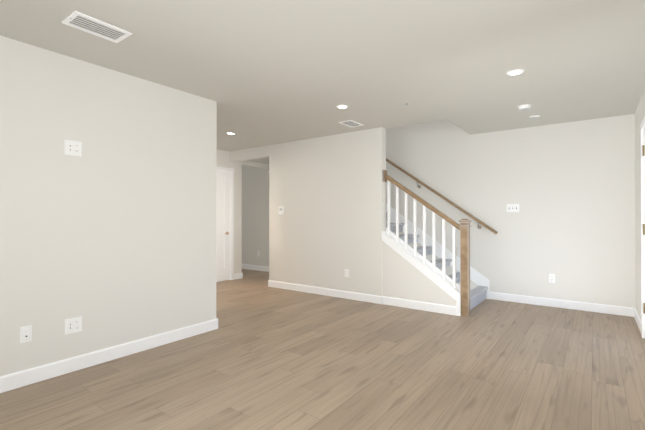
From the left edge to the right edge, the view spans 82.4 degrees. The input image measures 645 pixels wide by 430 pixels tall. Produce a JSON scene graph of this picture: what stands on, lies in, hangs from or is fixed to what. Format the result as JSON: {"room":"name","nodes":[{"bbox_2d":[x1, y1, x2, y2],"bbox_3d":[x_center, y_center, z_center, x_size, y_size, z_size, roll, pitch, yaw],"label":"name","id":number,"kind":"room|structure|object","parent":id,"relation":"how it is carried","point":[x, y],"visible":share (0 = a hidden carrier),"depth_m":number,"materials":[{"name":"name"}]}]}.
{"room":"empty living room","nodes":[
{"label":"empty living room","id":0,"kind":"room"},
{"bbox_2d":[0,36,216,376],"bbox_3d":[-2.845,-0.011,1.700,0.120,2.420,5.615,0,0,36],"label":"wall","id":1,"kind":"structure","parent":0,"point":[109,236],"depth_m":2.98,"materials":[{"name":"paint"}]},
{"bbox_2d":[20,325,31,342],"bbox_3d":[-2.091,0.842,2.602,0.014,0.115,0.070,0,0,36],"label":"outlet","id":2,"kind":"object","parent":1,"relation":"attached to","point":[25,333],"visible":1,"depth_m":2.60,"materials":[{"name":"white plastic"}]},
{"bbox_2d":[65,140,81,156],"bbox_3d":[-1.922,-0.516,2.843,0.008,0.115,0.116,0,0,36],"label":"electrical outlet","id":3,"kind":"object","parent":1,"relation":"attached to","point":[73,148],"visible":1,"depth_m":2.84,"materials":[{"name":"white plastic"}]},
{"bbox_2d":[65,316,81,334],"bbox_3d":[-1.918,0.852,2.841,0.008,0.115,0.116,0,0,36],"label":"electrical outlet","id":4,"kind":"object","parent":1,"relation":"attached to","point":[73,325],"visible":1,"depth_m":2.84,"materials":[{"name":"white plastic"}]},
{"bbox_2d":[0,318,217,392],"bbox_3d":[-2.787,1.142,1.659,0.015,0.107,5.630,0,0,36],"label":"baseboard","id":5,"kind":"structure","parent":1,"relation":"attached to","point":[12,381],"depth_m":2.96,"materials":[{"name":"white wood"}]},
{"bbox_2d":[217,149,268,273],"bbox_3d":[-2.166,0.015,6.454,0.120,2.420,3.670,0,0,36],"label":"wall","id":6,"kind":"structure","parent":0,"point":[223,158],"depth_m":7.06,"materials":[{"name":"paint"}]},
{"bbox_2d":[216,171,229,281],"bbox_3d":[-1.964,0.204,6.633,0.087,2.029,0.754,0,0,36],"label":"hall door","id":7,"kind":"structure","parent":6,"relation":"in","point":[223,229],"depth_m":6.82,"materials":[{"name":"white wood"}]},
{"bbox_2d":[217,166,233,279],"bbox_3d":[-2.002,0.172,6.662,0.136,2.108,0.896,0,0,36],"label":"door frame","id":8,"kind":"structure","parent":6,"relation":"attached to","point":[230,170],"depth_m":6.94,"materials":[{"name":"white wood"}]},
{"bbox_2d":[234,273,242,279],"bbox_3d":[-1.622,1.172,7.071,0.015,0.107,0.220,0,0,36],"label":"baseboard","id":9,"kind":"structure","parent":6,"relation":"attached to","point":[238,276],"depth_m":7.07,"materials":[{"name":"white wood"}]},
{"bbox_2d":[245,157,268,163],"bbox_3d":[-0.933,-1.131,7.154,1.040,0.120,1.090,0,0,36],"label":"ceiling","id":10,"kind":"structure","parent":0,"point":[264,160],"depth_m":7.24,"materials":[{"name":"paint"}]},
{"bbox_2d":[0,269,644,429],"bbox_3d":[-2.519,1.269,3.568,9.375,0.120,9.020,0,0,36],"label":"floor","id":11,"kind":"structure","parent":0,"point":[263,356],"depth_m":2.78,"materials":[{"name":"brown wood"}]},
{"bbox_2d":[382,170,488,316],"bbox_3d":[0.793,0.027,5.790,3.219,2.390,1.216,0,0,36],"label":"staircase","id":12,"kind":"structure","parent":11,"relation":"on","point":[418,264],"depth_m":4.81,"materials":[{"name":"wood"}]},
{"bbox_2d":[0,0,644,151],"bbox_3d":[-2.519,-1.361,3.583,9.375,0.300,9.020,0,0,36],"label":"ceiling","id":13,"kind":"structure","parent":0,"point":[265,72],"depth_m":2.82,"materials":[{"name":"paint"}]},
{"bbox_2d":[62,11,131,42],"bbox_3d":[-1.460,-1.213,2.395,0.215,0.008,0.335,0,0,36],"label":"ceiling vent","id":14,"kind":"object","parent":13,"relation":"in","point":[88,24],"visible":1,"depth_m":2.38,"materials":[{"name":"grey metal"}]},
{"bbox_2d":[230,145,268,161],"bbox_3d":[-1.293,-1.104,6.667,1.040,0.180,0.120,0,0,36],"label":"beam","id":15,"kind":"structure","parent":13,"relation":"attached to","point":[250,153],"depth_m":6.61,"materials":[{"name":"paint"}]},
{"bbox_2d":[336,105,347,108],"bbox_3d":[0.221,-1.204,4.106,0.136,0.007,0.136,0,0,36],"label":"recessed light","id":16,"kind":"object","parent":13,"relation":"in","point":[342,106],"visible":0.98,"depth_m":4.09,"materials":[{"name":"white plastic"}]},
{"bbox_2d":[338,120,362,126],"bbox_3d":[0.378,-1.199,4.848,0.200,0.008,0.320,0,0,36],"label":"ceiling vent","id":17,"kind":"object","parent":13,"relation":"in","point":[350,123],"visible":0.98,"depth_m":4.83,"materials":[{"name":"grey metal"}]},
{"bbox_2d":[507,69,524,75],"bbox_3d":[1.640,-1.209,3.132,0.136,0.007,0.136,0,0,36],"label":"recessed light","id":18,"kind":"object","parent":13,"relation":"in","point":[515,72],"visible":0.96,"depth_m":3.13,"materials":[{"name":"white plastic"}]},
{"bbox_2d":[518,104,531,110],"bbox_3d":[2.240,-1.188,4.087,0.136,0.040,0.136,0,0,36],"label":"smoke detector","id":19,"kind":"object","parent":13,"relation":"attached to","point":[525,107],"visible":0.98,"depth_m":4.05,"materials":[{"name":"white plastic"}]},
{"bbox_2d":[529,115,539,118],"bbox_3d":[2.587,-1.194,4.500,0.116,0.022,0.116,0,0,36],"label":"smoke detector","id":20,"kind":"object","parent":13,"relation":"attached to","point":[534,116],"visible":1,"depth_m":4.48,"materials":[{"name":"white plastic"}]},
{"bbox_2d":[269,127,385,295],"bbox_3d":[-0.014,-0.404,5.718,2.140,3.250,0.120,0,0,36],"label":"wall","id":21,"kind":"structure","parent":0,"point":[328,227],"depth_m":5.55,"materials":[{"name":"paint"}]},
{"bbox_2d":[278,206,283,214],"bbox_3d":[-0.685,-0.073,6.122,0.116,0.136,0.024,0,0,36],"label":"thermostat","id":22,"kind":"object","parent":21,"relation":"attached to","point":[280,210],"visible":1,"depth_m":6.11,"materials":[{"name":"white plastic"}]},
{"bbox_2d":[345,269,348,276],"bbox_3d":[0.350,0.846,5.361,0.070,0.115,0.008,0,0,36],"label":"outlet","id":23,"kind":"object","parent":21,"relation":"attached to","point":[346,272],"visible":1,"depth_m":5.35,"materials":[{"name":"white plastic"}]},
{"bbox_2d":[269,280,455,315],"bbox_3d":[0.343,1.163,5.369,3.150,0.107,0.027,0,0,36],"label":"baseboard","id":24,"kind":"structure","parent":21,"relation":"attached to","point":[336,293],"depth_m":5.11,"materials":[{"name":"white wood"}]},
{"bbox_2d":[242,114,635,307],"bbox_3d":[0.117,-0.396,7.144,9.375,3.250,0.150,0,0,36],"label":"wall","id":25,"kind":"structure","parent":0,"point":[568,188],"depth_m":5.04,"materials":[{"name":"paint"}]},
{"bbox_2d":[242,264,268,271],"bbox_3d":[-2.070,1.181,8.649,4.060,0.107,0.015,0,0,36],"label":"baseboard","id":26,"kind":"structure","parent":25,"relation":"attached to","point":[256,267],"depth_m":8.21,"materials":[{"name":"white wood"}]},
{"bbox_2d":[386,158,497,233],"bbox_3d":[1.176,-0.872,6.213,3.281,2.305,0.089,0,0,36],"label":"handrail","id":27,"kind":"object","parent":25,"relation":"attached to","point":[444,198],"visible":0.54,"depth_m":5.66,"materials":[{"name":"brown wood"}]},
{"bbox_2d":[506,204,518,211],"bbox_3d":[2.663,-0.097,5.157,0.162,0.115,0.016,0,0,36],"label":"light switch","id":28,"kind":"object","parent":25,"relation":"attached to","point":[512,207],"visible":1,"depth_m":5.16,"materials":[{"name":"white plastic"}]},
{"bbox_2d":[549,274,554,282],"bbox_3d":[3.038,0.841,4.879,0.070,0.115,0.008,0,0,36],"label":"outlet","id":29,"kind":"object","parent":25,"relation":"attached to","point":[551,278],"visible":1,"depth_m":4.88,"materials":[{"name":"white plastic"}]},
{"bbox_2d":[489,292,633,316],"bbox_3d":[3.067,1.160,4.853,1.615,0.107,0.015,0,0,36],"label":"baseboard","id":30,"kind":"structure","parent":25,"relation":"attached to","point":[595,307],"depth_m":4.78,"materials":[{"name":"white wood"}]},
{"bbox_2d":[635,89,644,318],"bbox_3d":[1.146,-0.016,0.774,0.150,2.420,8.870,0,0,36],"label":"wall","id":31,"kind":"structure","parent":0,"point":[640,113],"depth_m":4.06,"materials":[{"name":"paint"}]},
{"bbox_2d":[634,308,640,332],"bbox_3d":[3.455,1.155,4.031,0.015,0.107,0.875,0,0,36],"label":"baseboard","id":32,"kind":"structure","parent":31,"relation":"attached to","point":[637,318],"depth_m":4.03,"materials":[{"name":"white wood"}]},
{"bbox_2d":[640,116,644,337],"bbox_3d":[2.927,0.152,3.199,0.167,2.110,1.050,0,0,36],"label":"door frame","id":33,"kind":"structure","parent":31,"relation":"attached to","point":[642,127],"depth_m":3.62,"materials":[{"name":"white wood"}]},
{"bbox_2d":[642,130,644,313],"bbox_3d":[2.881,0.177,3.252,0.106,2.013,0.934,0,0,36],"label":"exterior door","id":34,"kind":"structure","parent":31,"relation":"in","point":[643,150],"depth_m":3.60,"materials":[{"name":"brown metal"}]}
]}

